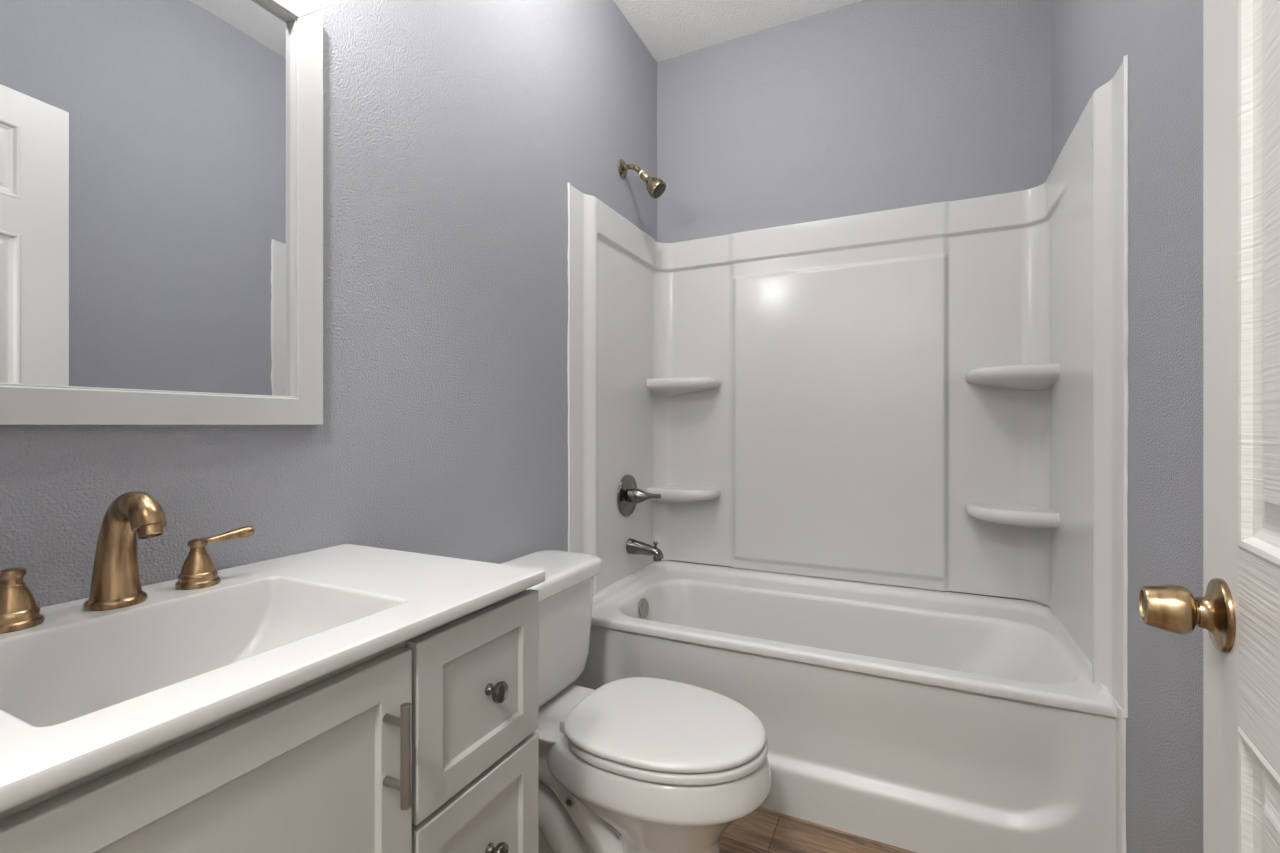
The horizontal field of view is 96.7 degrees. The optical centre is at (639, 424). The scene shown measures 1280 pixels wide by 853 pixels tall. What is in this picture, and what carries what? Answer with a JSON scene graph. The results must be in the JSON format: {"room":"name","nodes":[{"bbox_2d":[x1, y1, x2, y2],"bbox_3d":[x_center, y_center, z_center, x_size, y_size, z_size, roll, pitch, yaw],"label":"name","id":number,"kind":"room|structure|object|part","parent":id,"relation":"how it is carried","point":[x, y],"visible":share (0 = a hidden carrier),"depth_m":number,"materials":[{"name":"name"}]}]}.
{"room":"bathroom","nodes":[
{"label":"bathroom","id":0,"kind":"room"},
{"bbox_2d":[0,0,656,607],"bbox_3d":[-0.461,-0.265,1.524,0.100,2.690,2.270,0,0,26],"label":"wall","id":1,"kind":"structure","parent":0,"point":[456,132],"depth_m":1.31,"materials":[{"name":"grey paint"}]},
{"bbox_2d":[0,0,323,424],"bbox_3d":[-0.748,-0.392,0.780,0.023,0.784,0.657,0,0,26],"label":"wall mirror","id":2,"kind":"object","parent":1,"relation":"attached to","point":[161,161],"visible":1,"depth_m":0.85,"materials":[{"name":"grey mirror"}]},
{"bbox_2d":[618,159,665,198],"bbox_3d":[0.012,-0.949,2.181,0.184,0.172,0.073,0,0,26],"label":"shower","id":3,"kind":"object","parent":1,"relation":"attached to","point":[656,187],"visible":1,"depth_m":2.16,"materials":[{"name":"brown metal"}]},
{"bbox_3d":[-0.025,-0.982,2.199,0.097,0.059,0.020,0,0,26],"label":"shower arm","id":4,"kind":"part","parent":3,"relation":"part of","materials":[{"name":"brown metal"}]},
{"bbox_2d":[613,0,861,61],"bbox_3d":[-0.004,-1.660,0.511,3.000,0.100,3.900,0,0,26],"label":"ceiling","id":5,"kind":"structure","parent":0,"point":[668,29],"depth_m":2.25,"materials":[{"name":"white paint"}]},
{"bbox_2d":[720,807,915,852],"bbox_3d":[-0.004,1.130,0.511,3.000,0.100,3.900,0,0,26],"label":"floor","id":6,"kind":"structure","parent":0,"point":[764,830],"depth_m":1.49,"materials":[{"name":"brown wood"}]},
{"bbox_2d":[0,589,537,852],"bbox_3d":[-0.514,0.668,0.706,0.504,0.823,0.716,0,0,26],"label":"vanity cabinet","id":7,"kind":"object","parent":6,"relation":"on","point":[426,742],"visible":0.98,"depth_m":0.64,"materials":[{"name":"grey paint"}]},
{"bbox_3d":[-0.386,0.624,0.501,0.020,0.696,0.450,0,0,26],"label":"cabinet door","id":8,"kind":"part","parent":7,"relation":"part of","materials":[{"name":"grey paint"}]},
{"bbox_2d":[0,544,544,811],"bbox_3d":[-0.528,0.310,0.710,0.480,0.146,0.728,0,0,26],"label":"countertop","id":9,"kind":"structure","parent":7,"relation":"on","point":[83,692],"depth_m":0.71,"materials":[{"name":"white stone"}]},
{"bbox_2d":[0,567,44,633],"bbox_3d":[-0.750,0.199,0.649,0.054,0.078,0.101,0,0,26],"label":"handle","id":10,"kind":"object","parent":9,"relation":"on","point":[19,610],"visible":1,"depth_m":0.66,"materials":[{"name":"gold metal"}]},
{"bbox_3d":[-0.750,0.170,0.641,0.025,0.020,0.086,0,0,20],"label":"lever","id":11,"kind":"part","parent":10,"relation":"part of","materials":[{"name":"gold metal"}]},
{"bbox_2d":[84,491,167,610],"bbox_3d":[-0.665,0.161,0.741,0.131,0.152,0.062,0,0,26],"label":"faucet","id":12,"kind":"object","parent":9,"relation":"on","point":[115,581],"visible":1,"depth_m":0.73,"materials":[{"name":"gold metal"}]},
{"bbox_2d":[175,526,254,589],"bbox_3d":[-0.646,0.199,0.866,0.054,0.078,0.101,0,0,26],"label":"handle","id":13,"kind":"object","parent":9,"relation":"on","point":[198,570],"visible":1,"depth_m":0.83,"materials":[{"name":"gold metal"}]},
{"bbox_3d":[-0.656,0.207,0.845,0.054,0.060,0.054,0,0,26],"label":"handle","id":14,"kind":"part","parent":13,"relation":"part of","materials":[{"name":"gold metal"}]},
{"bbox_3d":[-0.640,0.170,0.871,0.025,0.020,0.086,0,0,31],"label":"lever","id":15,"kind":"part","parent":13,"relation":"part of","materials":[{"name":"gold metal"}]},
{"bbox_3d":[-0.280,0.378,0.656,0.038,0.117,0.012,0,0,26],"label":"bar pull","id":16,"kind":"part","parent":7,"relation":"part of","materials":[{"name":"silver metal"}]},
{"bbox_3d":[-0.230,0.385,0.826,0.020,0.226,0.254,0,0,26],"label":"drawer","id":17,"kind":"part","parent":7,"relation":"part of","materials":[{"name":"grey paint"}]},
{"bbox_3d":[-0.230,0.621,0.826,0.020,0.228,0.254,0,0,26],"label":"drawer","id":18,"kind":"part","parent":7,"relation":"part of","materials":[{"name":"grey paint"}]},
{"bbox_3d":[-0.210,0.625,0.831,0.028,0.030,0.030,0,0,26],"label":"knob","id":19,"kind":"part","parent":7,"relation":"part of","materials":[{"name":"silver metal"}]},
{"bbox_3d":[-0.210,0.389,0.831,0.028,0.030,0.030,0,0,26],"label":"knob","id":20,"kind":"part","parent":7,"relation":"part of","materials":[{"name":"silver metal"}]},
{"bbox_2d":[500,550,771,852],"bbox_3d":[-0.054,0.733,1.384,0.741,0.718,0.442,0,0,26],"label":"toilet","id":21,"kind":"object","parent":6,"relation":"on","point":[632,764],"visible":0.82,"depth_m":1.28,"materials":[{"name":"white ceramic"}]},
{"bbox_3d":[-0.287,0.397,1.496,0.224,0.046,0.442,0,0,26],"label":"tank lid","id":22,"kind":"part","parent":21,"relation":"part of","materials":[{"name":"white ceramic"}]},
{"bbox_3d":[-0.289,0.572,1.497,0.189,0.312,0.418,0,0,26],"label":"tank","id":23,"kind":"part","parent":21,"relation":"part of","materials":[{"name":"white ceramic"}]},
{"bbox_3d":[0.064,0.689,1.328,0.455,0.022,0.376,0,0,26],"label":"lid","id":24,"kind":"part","parent":21,"relation":"part of","materials":[{"name":"white plastic"}]},
{"bbox_2d":[572,560,1125,852],"bbox_3d":[0.563,0.835,1.873,1.438,0.489,0.731,0,0,26],"label":"bathtub","id":25,"kind":"object","parent":6,"relation":"on","point":[917,720],"visible":0.72,"depth_m":1.54,"materials":[{"name":"white plastic"}]},
{"bbox_3d":[0.015,0.677,2.106,0.017,0.072,0.072,0,0,26],"label":"overflow plate","id":26,"kind":"part","parent":25,"relation":"part of","materials":[{"name":"silver metal"}]},
{"bbox_2d":[657,0,1051,600],"bbox_3d":[0.747,-0.265,2.259,1.642,2.690,0.100,0,0,26],"label":"wall","id":27,"kind":"structure","parent":0,"point":[864,106],"depth_m":2.16,"materials":[{"name":"grey paint"}]},
{"bbox_2d":[567,55,1127,717],"bbox_3d":[0.574,-0.083,1.880,1.500,1.426,0.781,0,0,26],"label":"tub surround","id":28,"kind":"object","parent":27,"relation":"attached to","point":[933,396],"visible":0.95,"depth_m":2.04,"materials":[{"name":"white plastic"}]},
{"bbox_3d":[-0.088,-0.090,2.154,0.047,1.413,0.636,0,0,28],"label":"panel","id":29,"kind":"part","parent":28,"relation":"part of","materials":[{"name":"white plastic"}]},
{"bbox_2d":[617,475,660,515],"bbox_3d":[0.013,0.274,2.185,0.144,0.162,0.162,0,0,26],"label":"shower valve","id":30,"kind":"object","parent":28,"relation":"attached to","point":[629,495],"visible":1,"depth_m":2.18,"materials":[{"name":"silver metal"}]},
{"bbox_3d":[0.033,0.271,2.176,0.100,0.035,0.036,0,0,26],"label":"lever","id":31,"kind":"part","parent":30,"relation":"part of","materials":[{"name":"silver metal"}]},
{"bbox_2d":[626,538,663,560],"bbox_3d":[0.020,0.481,2.202,0.144,0.075,0.051,0,0,26],"label":"tub spout","id":32,"kind":"object","parent":28,"relation":"attached to","point":[633,546],"visible":1,"depth_m":2.19,"materials":[{"name":"silver metal"}]},
{"bbox_2d":[646,377,720,396],"bbox_3d":[0.183,-0.158,2.382,0.282,0.075,0.134,0,0,26],"label":"corner shelf","id":33,"kind":"object","parent":28,"relation":"attached to","point":[655,386],"depth_m":2.36,"materials":[{"name":"white plastic"}]},
{"bbox_2d":[647,486,720,502],"bbox_3d":[0.183,0.302,2.382,0.282,0.075,0.134,0,0,26],"label":"corner shelf","id":34,"kind":"object","parent":28,"relation":"attached to","point":[669,494],"depth_m":2.35,"materials":[{"name":"white plastic"}]},
{"bbox_3d":[0.704,-0.101,2.168,1.458,1.378,0.096,0,0,26],"label":"panel","id":35,"kind":"part","parent":28,"relation":"part of","materials":[{"name":"white plastic"}]},
{"bbox_2d":[964,502,1059,528],"bbox_3d":[1.202,0.305,1.857,0.238,0.075,0.199,0,0,26],"label":"corner shelf","id":36,"kind":"object","parent":28,"relation":"attached to","point":[978,515],"depth_m":1.82,"materials":[{"name":"white plastic"}]},
{"bbox_2d":[964,363,1059,390],"bbox_3d":[1.202,-0.151,1.857,0.238,0.075,0.199,0,0,26],"label":"corner shelf","id":37,"kind":"object","parent":28,"relation":"attached to","point":[1036,376],"depth_m":1.81,"materials":[{"name":"white plastic"}]},
{"bbox_3d":[1.182,-0.090,1.530,0.047,1.413,0.662,0,0,24],"label":"panel","id":38,"kind":"part","parent":28,"relation":"part of","materials":[{"name":"white plastic"}]},
{"bbox_2d":[1052,0,1202,852],"bbox_3d":[0.929,-0.265,0.857,0.100,2.690,2.270,0,0,26],"label":"wall","id":39,"kind":"structure","parent":0,"point":[1162,40],"depth_m":1.05,"materials":[{"name":"grey paint"}]},
{"bbox_3d":[-0.209,-0.265,0.083,2.800,2.690,0.110,0,0,26],"label":"wall","id":40,"kind":"structure","parent":0,"visible":0},
{"bbox_2d":[1139,0,1279,852],"bbox_3d":[0.412,0.055,0.310,0.098,2.030,0.800,0,0,32],"label":"door","id":41,"kind":"structure","parent":40,"relation":"in","point":[1238,610],"depth_m":0.54,"materials":[{"name":"white paint"}]},
{"bbox_3d":[0.572,0.196,0.604,0.059,0.050,0.050,0,0,32],"label":"knob","id":42,"kind":"part","parent":41,"relation":"part of","materials":[{"name":"gold metal"}]}
]}

